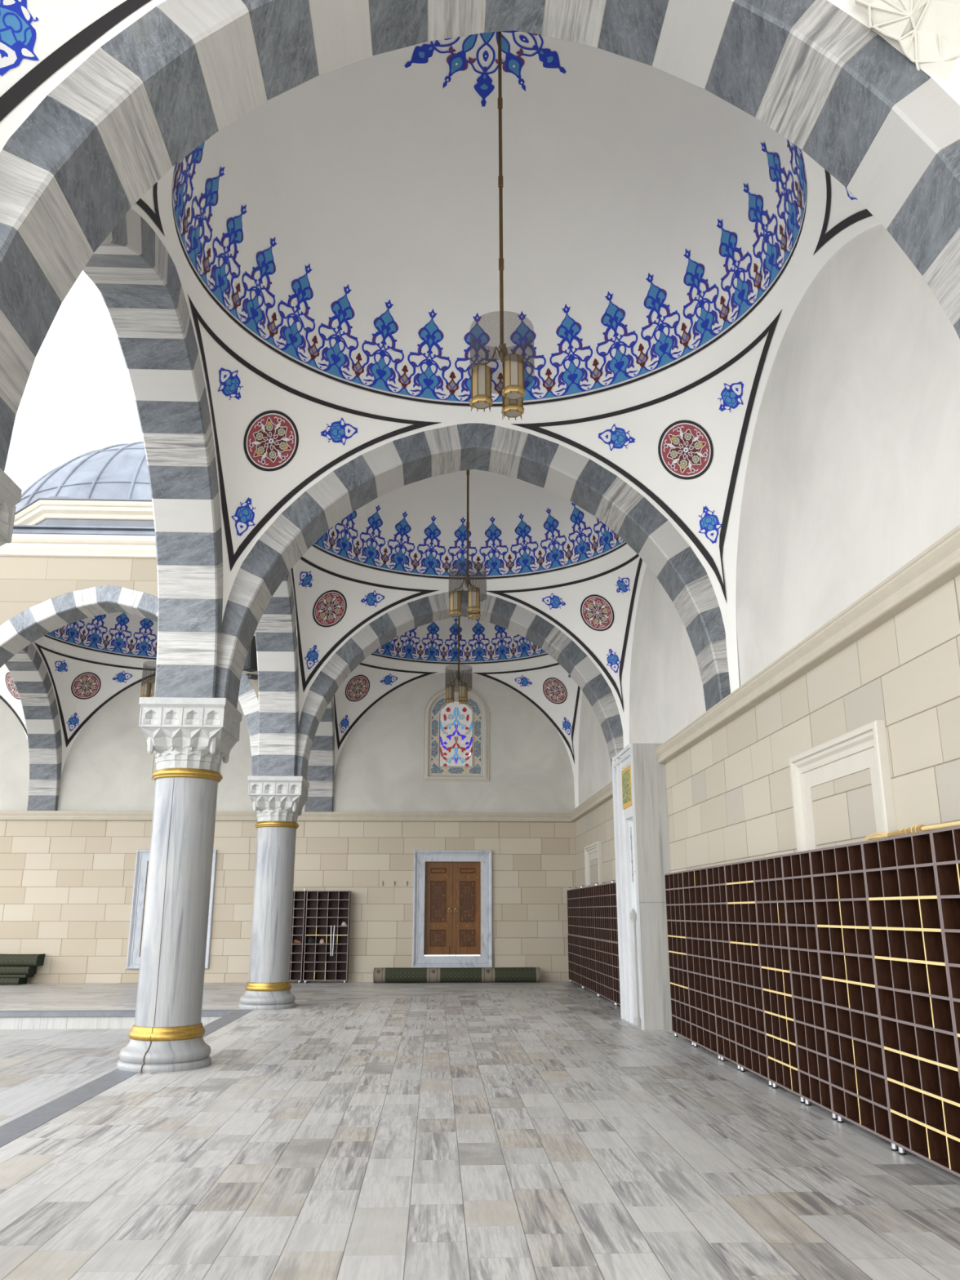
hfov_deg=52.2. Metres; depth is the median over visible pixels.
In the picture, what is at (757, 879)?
shelf
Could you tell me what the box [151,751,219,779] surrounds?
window
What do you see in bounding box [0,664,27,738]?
dome
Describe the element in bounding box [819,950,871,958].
shelf
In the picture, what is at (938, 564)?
trim
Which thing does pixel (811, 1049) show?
shelf
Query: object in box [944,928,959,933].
shelf
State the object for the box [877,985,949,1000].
shelf
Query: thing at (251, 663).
loudspeaker
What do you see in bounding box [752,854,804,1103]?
shoe rack
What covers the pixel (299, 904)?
shoe rack
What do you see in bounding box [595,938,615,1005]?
shoe rack
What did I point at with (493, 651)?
dome
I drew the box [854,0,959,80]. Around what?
carved ornament
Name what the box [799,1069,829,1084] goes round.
shelf
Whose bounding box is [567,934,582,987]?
shoe rack
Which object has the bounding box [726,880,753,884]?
shelf
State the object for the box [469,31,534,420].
lamp
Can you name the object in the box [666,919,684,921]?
shelf
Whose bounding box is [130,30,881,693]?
dome
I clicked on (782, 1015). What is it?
shelf
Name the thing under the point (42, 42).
dome
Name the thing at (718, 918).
shoe rack
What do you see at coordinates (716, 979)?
shelf
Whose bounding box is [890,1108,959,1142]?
shelf
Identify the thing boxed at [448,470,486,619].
hanging lamp
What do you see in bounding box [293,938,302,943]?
shoe
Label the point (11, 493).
marble column
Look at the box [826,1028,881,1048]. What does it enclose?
shelf
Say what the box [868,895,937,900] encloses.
shelf
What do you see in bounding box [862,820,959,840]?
straw broom
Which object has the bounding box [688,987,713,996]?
shelf
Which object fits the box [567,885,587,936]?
shoe rack
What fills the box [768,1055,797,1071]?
shelf
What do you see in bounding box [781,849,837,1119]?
shoe rack
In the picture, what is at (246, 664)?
grille
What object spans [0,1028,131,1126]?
floor
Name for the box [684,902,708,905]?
shelf
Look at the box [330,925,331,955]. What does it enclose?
rod
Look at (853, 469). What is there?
wall
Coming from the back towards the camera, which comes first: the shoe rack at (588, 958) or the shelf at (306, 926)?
the shelf at (306, 926)
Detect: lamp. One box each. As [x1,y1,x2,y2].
[140,661,156,697]
[444,616,471,704]
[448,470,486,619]
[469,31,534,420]
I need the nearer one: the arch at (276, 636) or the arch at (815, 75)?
the arch at (815, 75)
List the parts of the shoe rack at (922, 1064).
panel, panel, leg, panel, panel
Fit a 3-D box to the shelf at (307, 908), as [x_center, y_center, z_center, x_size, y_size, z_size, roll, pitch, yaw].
[-3.397,6.018,21.954,0.921,0.018,0.279,1,-16,-2]
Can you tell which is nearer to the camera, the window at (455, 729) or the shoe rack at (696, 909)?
the shoe rack at (696, 909)
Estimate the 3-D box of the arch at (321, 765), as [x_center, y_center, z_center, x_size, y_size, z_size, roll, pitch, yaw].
[-3.608,1.618,20.447,0.640,3.392,6.060,1,-16,-2]
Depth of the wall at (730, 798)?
8.00 m
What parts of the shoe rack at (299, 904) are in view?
panel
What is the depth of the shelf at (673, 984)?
11.94 m
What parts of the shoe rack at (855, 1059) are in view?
panel, panel, leg, panel, panel, leg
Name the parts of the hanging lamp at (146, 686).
pane, pane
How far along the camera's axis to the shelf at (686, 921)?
11.15 m
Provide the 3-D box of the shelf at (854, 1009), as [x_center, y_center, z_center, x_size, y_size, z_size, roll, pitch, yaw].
[2.767,2.652,7.033,0.235,0.018,0.952,1,-16,-2]
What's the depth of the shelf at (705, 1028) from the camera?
10.85 m
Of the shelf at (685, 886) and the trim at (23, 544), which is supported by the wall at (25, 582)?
the trim at (23, 544)
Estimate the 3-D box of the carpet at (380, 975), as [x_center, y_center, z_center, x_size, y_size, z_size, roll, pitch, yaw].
[-0.499,7.381,21.591,3.675,0.313,0.360,1,-16,-2]
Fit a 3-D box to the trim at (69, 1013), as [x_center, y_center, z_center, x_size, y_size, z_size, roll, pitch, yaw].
[-11.648,5.788,15.117,16.140,0.073,0.300,1,-16,-2]
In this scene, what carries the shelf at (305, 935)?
attached to the shoe rack at (325, 909)
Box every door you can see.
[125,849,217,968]
[412,850,492,968]
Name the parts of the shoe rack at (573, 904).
panel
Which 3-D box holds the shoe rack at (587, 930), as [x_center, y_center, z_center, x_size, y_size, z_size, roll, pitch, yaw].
[2.215,5.339,19.317,0.236,1.011,1.947,1,-16,-2]
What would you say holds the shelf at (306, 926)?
attached to the shoe rack at (325, 909)
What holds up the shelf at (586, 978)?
attached to the shoe rack at (588, 958)
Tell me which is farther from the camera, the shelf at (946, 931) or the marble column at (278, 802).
the marble column at (278, 802)
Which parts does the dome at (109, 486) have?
cornice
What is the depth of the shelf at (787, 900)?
8.04 m
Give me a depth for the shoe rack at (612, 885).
16.44 m
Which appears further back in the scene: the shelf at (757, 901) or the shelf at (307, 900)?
the shelf at (307, 900)
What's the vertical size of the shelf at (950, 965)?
0.018 m
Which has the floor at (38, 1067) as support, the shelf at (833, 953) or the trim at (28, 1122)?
the trim at (28, 1122)
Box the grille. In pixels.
[244,647,249,667]
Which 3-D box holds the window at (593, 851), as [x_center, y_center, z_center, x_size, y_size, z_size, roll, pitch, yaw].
[2.293,5.384,19.662,0.070,2.530,1.810,1,-16,-2]
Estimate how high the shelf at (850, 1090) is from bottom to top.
0.018 m
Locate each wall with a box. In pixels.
[0,555,258,699]
[0,672,576,982]
[574,574,959,888]
[578,224,959,805]
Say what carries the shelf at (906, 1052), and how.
attached to the shoe rack at (922, 1064)
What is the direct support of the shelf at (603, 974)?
attached to the shoe rack at (603, 948)
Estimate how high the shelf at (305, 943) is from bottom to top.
0.018 m
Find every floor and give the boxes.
[0,981,959,1279]
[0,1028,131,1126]
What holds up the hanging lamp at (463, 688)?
hanging from the dome at (493, 651)
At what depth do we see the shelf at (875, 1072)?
6.92 m
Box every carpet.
[0,953,44,984]
[373,967,541,982]
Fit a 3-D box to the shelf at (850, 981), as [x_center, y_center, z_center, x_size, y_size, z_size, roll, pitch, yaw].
[2.767,2.469,7.084,0.235,0.018,0.952,1,-16,-2]
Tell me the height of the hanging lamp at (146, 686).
4.312 m
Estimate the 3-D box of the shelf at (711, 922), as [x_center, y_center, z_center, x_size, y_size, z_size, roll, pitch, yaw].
[2.625,2.966,10.297,0.235,0.018,0.651,1,-16,-2]
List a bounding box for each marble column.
[0,467,22,546]
[116,697,242,1072]
[238,775,309,1009]
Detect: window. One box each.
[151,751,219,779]
[422,686,488,782]
[584,840,602,887]
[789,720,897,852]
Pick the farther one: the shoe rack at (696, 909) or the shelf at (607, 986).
the shelf at (607, 986)
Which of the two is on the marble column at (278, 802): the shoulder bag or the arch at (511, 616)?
the arch at (511, 616)
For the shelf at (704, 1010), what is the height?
0.018 m
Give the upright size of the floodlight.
0.073 m
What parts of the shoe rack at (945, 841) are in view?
panel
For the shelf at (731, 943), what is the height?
0.018 m
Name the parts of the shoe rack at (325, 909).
panel, cap, panel, panel, panel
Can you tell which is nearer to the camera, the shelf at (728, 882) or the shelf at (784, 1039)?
the shelf at (784, 1039)
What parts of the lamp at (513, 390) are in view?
pane, glass, pane, pane, arm, rod, pane, pane, glass, glass, pane, pane, pane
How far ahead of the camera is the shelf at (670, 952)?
12.04 m
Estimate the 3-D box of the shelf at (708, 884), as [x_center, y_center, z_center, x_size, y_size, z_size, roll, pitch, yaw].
[2.625,2.599,10.399,0.235,0.018,0.651,1,-16,-2]
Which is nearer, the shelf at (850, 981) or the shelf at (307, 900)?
the shelf at (850, 981)
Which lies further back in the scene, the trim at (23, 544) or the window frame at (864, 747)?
the trim at (23, 544)
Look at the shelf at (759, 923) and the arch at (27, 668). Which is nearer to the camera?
the shelf at (759, 923)
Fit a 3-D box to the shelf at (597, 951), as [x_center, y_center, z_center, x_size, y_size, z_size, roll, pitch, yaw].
[2.298,5.515,17.325,0.235,0.016,1.765,1,-16,-2]
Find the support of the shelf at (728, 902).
attached to the shoe rack at (747, 989)
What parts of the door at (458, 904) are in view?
carved panel, carved panel, carved panel, carved panel, carved panel, carved panel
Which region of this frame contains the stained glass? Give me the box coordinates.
[429,693,482,775]
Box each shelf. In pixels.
[303,969,346,971]
[304,951,346,953]
[304,960,346,962]
[305,934,347,935]
[305,942,346,944]
[306,899,348,900]
[306,908,348,909]
[306,916,348,917]
[306,925,347,926]
[581,975,595,982]
[595,949,612,954]
[595,970,613,977]
[596,982,613,990]
[665,887,682,890]
[666,903,683,905]
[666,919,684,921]
[667,934,685,937]
[668,950,686,955]
[669,966,687,972]
[670,982,688,988]
[671,998,688,1005]
[671,1013,689,1023]
[683,884,706,888]
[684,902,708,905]
[685,920,709,922]
[686,937,710,941]
[687,953,711,959]
[688,970,712,977]
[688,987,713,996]
[689,1004,715,1015]
[690,1022,715,1035]
[707,883,724,886]
[709,902,726,904]
[710,920,727,923]
[711,939,728,942]
[712,957,729,962]
[713,976,731,982]
[715,995,733,1002]
[715,1014,733,1022]
[717,1033,735,1043]
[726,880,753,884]
[727,901,755,904]
[728,921,756,924]
[729,941,758,946]
[731,960,759,968]
[732,981,761,989]
[733,1000,763,1012]
[735,1021,764,1034]
[736,1042,766,1057]
[755,877,782,882]
[756,900,784,903]
[758,922,786,925]
[760,944,787,949]
[760,965,790,973]
[762,987,791,996]
[764,1010,793,1021]
[765,1032,795,1045]
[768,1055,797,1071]
[783,875,810,879]
[786,899,813,902]
[787,923,815,927]
[789,946,817,952]
[791,971,819,977]
[793,995,822,1004]
[795,1019,824,1031]
[797,1044,826,1057]
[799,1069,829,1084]
[812,869,863,876]
[814,897,866,902]
[817,924,869,928]
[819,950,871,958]
[822,976,875,987]
[823,1002,878,1017]
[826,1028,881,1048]
[828,1055,884,1079]
[831,1083,887,1110]
[865,862,933,871]
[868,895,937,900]
[871,926,941,932]
[874,955,945,965]
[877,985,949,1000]
[880,1015,953,1035]
[884,1045,958,1071]
[887,1076,959,1106]
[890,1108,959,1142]
[936,860,959,865]
[940,894,959,898]
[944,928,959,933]
[948,963,959,967]
[952,997,959,1002]
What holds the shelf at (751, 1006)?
attached to the shoe rack at (747, 989)
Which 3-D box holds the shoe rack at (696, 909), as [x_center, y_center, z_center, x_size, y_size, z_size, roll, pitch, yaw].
[2.585,3.597,11.050,0.236,1.972,1.097,1,-16,-2]
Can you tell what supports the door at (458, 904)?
in the wall at (66, 886)
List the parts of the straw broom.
handle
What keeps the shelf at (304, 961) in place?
attached to the shoe rack at (325, 909)
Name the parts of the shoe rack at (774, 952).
panel, panel, panel, panel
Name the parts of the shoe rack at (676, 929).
panel, panel, panel, panel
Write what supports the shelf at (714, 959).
attached to the shoe rack at (718, 918)
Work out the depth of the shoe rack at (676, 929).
12.10 m
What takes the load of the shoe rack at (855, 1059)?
on the floor at (353, 1131)
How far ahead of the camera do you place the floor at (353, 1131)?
6.11 m
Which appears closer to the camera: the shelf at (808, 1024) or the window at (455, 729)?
the shelf at (808, 1024)
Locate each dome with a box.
[0,0,959,151]
[0,587,157,773]
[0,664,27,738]
[13,440,295,613]
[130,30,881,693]
[290,469,646,747]
[333,616,582,808]
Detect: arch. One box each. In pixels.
[0,0,959,471]
[0,585,258,775]
[4,643,62,810]
[82,208,222,697]
[216,422,730,711]
[220,520,298,776]
[295,590,623,779]
[297,647,334,812]
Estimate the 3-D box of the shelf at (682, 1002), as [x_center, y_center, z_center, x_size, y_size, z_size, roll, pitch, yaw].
[2.541,4.394,11.895,0.235,0.018,0.916,1,-16,-2]
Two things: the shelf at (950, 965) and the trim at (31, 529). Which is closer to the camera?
the shelf at (950, 965)
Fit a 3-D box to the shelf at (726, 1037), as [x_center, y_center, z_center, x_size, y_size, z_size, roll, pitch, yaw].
[2.625,4.064,9.993,0.235,0.018,0.651,1,-16,-2]
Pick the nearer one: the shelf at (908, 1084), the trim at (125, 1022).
the shelf at (908, 1084)
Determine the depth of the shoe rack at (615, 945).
16.18 m
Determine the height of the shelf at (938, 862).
0.018 m
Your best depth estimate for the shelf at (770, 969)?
8.57 m
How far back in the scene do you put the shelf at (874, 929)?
6.22 m
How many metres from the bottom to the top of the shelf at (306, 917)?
0.018 m
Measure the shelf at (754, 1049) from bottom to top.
0.018 m
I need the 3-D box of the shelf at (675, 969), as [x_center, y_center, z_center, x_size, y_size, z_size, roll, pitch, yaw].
[2.541,4.028,11.996,0.235,0.018,0.916,1,-16,-2]
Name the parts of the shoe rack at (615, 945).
panel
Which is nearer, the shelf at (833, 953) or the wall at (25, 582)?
the shelf at (833, 953)
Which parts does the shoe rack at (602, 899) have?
panel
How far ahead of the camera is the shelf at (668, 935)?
12.09 m
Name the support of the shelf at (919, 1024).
attached to the shoe rack at (922, 1064)
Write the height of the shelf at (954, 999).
0.018 m
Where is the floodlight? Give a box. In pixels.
[245,673,257,679]
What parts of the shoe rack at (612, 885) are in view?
panel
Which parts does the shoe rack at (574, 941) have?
panel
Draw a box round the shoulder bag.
[307,936,315,943]
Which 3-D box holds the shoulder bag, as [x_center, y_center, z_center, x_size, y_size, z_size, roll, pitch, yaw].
[-3.727,6.658,21.721,0.182,0.183,0.166,1,-16,-2]
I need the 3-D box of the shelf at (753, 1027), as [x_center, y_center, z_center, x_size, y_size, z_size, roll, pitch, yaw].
[2.661,3.663,9.260,0.235,0.018,0.900,1,-16,-2]
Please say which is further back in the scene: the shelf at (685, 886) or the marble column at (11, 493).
the shelf at (685, 886)
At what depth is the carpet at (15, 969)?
21.11 m
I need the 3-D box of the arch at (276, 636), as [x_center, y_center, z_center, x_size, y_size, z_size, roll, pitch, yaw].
[-3.333,-0.061,14.392,0.640,3.392,6.060,1,-16,-2]
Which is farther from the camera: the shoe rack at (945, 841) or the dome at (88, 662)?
the dome at (88, 662)
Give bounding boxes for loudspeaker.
[243,635,257,671]
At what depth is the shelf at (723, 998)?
10.18 m
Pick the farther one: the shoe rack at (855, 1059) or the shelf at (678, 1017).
the shelf at (678, 1017)
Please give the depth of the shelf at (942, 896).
5.70 m
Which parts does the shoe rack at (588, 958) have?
panel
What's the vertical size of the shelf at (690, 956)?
0.018 m
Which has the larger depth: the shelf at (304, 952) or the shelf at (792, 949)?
the shelf at (304, 952)
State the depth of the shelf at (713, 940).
10.31 m
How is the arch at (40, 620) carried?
on the marble column at (278, 802)
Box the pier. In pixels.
[611,742,671,1030]
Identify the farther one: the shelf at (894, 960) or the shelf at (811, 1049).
the shelf at (811, 1049)
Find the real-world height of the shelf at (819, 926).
0.018 m
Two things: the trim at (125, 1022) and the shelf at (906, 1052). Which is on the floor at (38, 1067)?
the trim at (125, 1022)
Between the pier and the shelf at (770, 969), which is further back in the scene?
the pier
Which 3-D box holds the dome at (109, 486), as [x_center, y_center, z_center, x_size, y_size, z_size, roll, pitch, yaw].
[-6.752,-2.522,21.452,6.900,3.131,6.900,1,-16,-2]
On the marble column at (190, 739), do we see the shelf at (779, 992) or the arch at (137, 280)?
the arch at (137, 280)
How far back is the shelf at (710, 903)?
10.36 m
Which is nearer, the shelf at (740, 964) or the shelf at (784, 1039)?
the shelf at (784, 1039)
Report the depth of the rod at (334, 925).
21.61 m
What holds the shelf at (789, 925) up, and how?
attached to the shoe rack at (807, 998)
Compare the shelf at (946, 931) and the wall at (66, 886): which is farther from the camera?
the wall at (66, 886)
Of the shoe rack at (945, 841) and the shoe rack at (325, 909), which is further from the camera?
the shoe rack at (325, 909)
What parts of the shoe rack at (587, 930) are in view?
panel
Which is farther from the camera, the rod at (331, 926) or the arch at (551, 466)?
the rod at (331, 926)
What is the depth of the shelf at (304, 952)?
21.58 m
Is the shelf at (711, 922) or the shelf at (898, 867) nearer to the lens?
the shelf at (898, 867)
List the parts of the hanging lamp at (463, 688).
pane, pane, pane, rod, pane, pane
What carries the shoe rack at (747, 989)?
on the floor at (353, 1131)
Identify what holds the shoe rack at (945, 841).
on the floor at (353, 1131)
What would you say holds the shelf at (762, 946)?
attached to the shoe rack at (774, 952)
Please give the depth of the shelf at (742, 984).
9.35 m
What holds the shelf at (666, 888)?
attached to the shoe rack at (676, 929)
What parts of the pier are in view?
moulding, gilt panel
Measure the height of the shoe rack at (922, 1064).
1.972 m
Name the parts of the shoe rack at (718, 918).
panel, panel, panel, panel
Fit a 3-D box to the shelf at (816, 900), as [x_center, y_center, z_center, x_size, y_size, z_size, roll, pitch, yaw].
[2.767,1.919,7.236,0.235,0.018,0.952,1,-16,-2]
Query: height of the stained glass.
1.975 m
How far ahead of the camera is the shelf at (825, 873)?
7.28 m
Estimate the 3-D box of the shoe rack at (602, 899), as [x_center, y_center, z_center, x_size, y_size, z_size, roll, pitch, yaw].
[2.297,4.838,17.512,0.236,1.011,1.797,1,-16,-2]
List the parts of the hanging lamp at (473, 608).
pane, pane, pane, rod, pane, pane, pane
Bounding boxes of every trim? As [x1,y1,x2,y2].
[0,524,959,822]
[0,533,156,558]
[0,1008,253,1017]
[0,1011,250,1147]
[0,1016,222,1029]
[12,524,155,535]
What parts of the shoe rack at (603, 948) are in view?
panel, panel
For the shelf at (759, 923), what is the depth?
8.67 m
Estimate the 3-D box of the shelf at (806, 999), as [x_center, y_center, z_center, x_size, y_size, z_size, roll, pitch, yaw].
[2.731,2.872,7.829,0.235,0.018,0.623,1,-16,-2]
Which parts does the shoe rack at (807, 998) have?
panel, panel, leg, panel, panel, leg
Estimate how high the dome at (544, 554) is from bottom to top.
6.345 m
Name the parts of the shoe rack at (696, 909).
panel, panel, panel, panel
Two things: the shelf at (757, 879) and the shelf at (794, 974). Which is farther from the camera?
the shelf at (757, 879)
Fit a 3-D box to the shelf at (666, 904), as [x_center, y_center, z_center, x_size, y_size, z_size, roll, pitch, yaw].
[2.541,3.296,12.199,0.235,0.018,0.916,1,-16,-2]
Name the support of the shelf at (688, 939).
attached to the shoe rack at (696, 909)
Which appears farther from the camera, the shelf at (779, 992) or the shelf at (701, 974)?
the shelf at (701, 974)
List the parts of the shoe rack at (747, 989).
panel, panel, panel, panel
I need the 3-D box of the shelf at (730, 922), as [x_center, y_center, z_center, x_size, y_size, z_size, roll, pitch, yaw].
[2.661,2.748,9.513,0.235,0.018,0.900,1,-16,-2]
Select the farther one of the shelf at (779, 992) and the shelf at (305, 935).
the shelf at (305, 935)
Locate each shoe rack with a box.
[288,890,306,982]
[302,890,351,982]
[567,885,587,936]
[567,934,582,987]
[578,883,603,938]
[580,936,597,996]
[593,880,613,942]
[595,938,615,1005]
[609,882,617,942]
[611,942,620,1005]
[664,871,693,1046]
[682,866,720,1059]
[706,864,740,1070]
[724,859,772,1086]
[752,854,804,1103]
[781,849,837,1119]
[809,841,898,1151]
[861,830,959,1177]
[930,825,959,1068]
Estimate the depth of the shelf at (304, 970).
21.48 m
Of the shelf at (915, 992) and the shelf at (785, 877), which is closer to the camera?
the shelf at (915, 992)
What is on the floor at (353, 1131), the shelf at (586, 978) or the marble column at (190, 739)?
the marble column at (190, 739)
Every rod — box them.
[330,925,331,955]
[332,924,334,955]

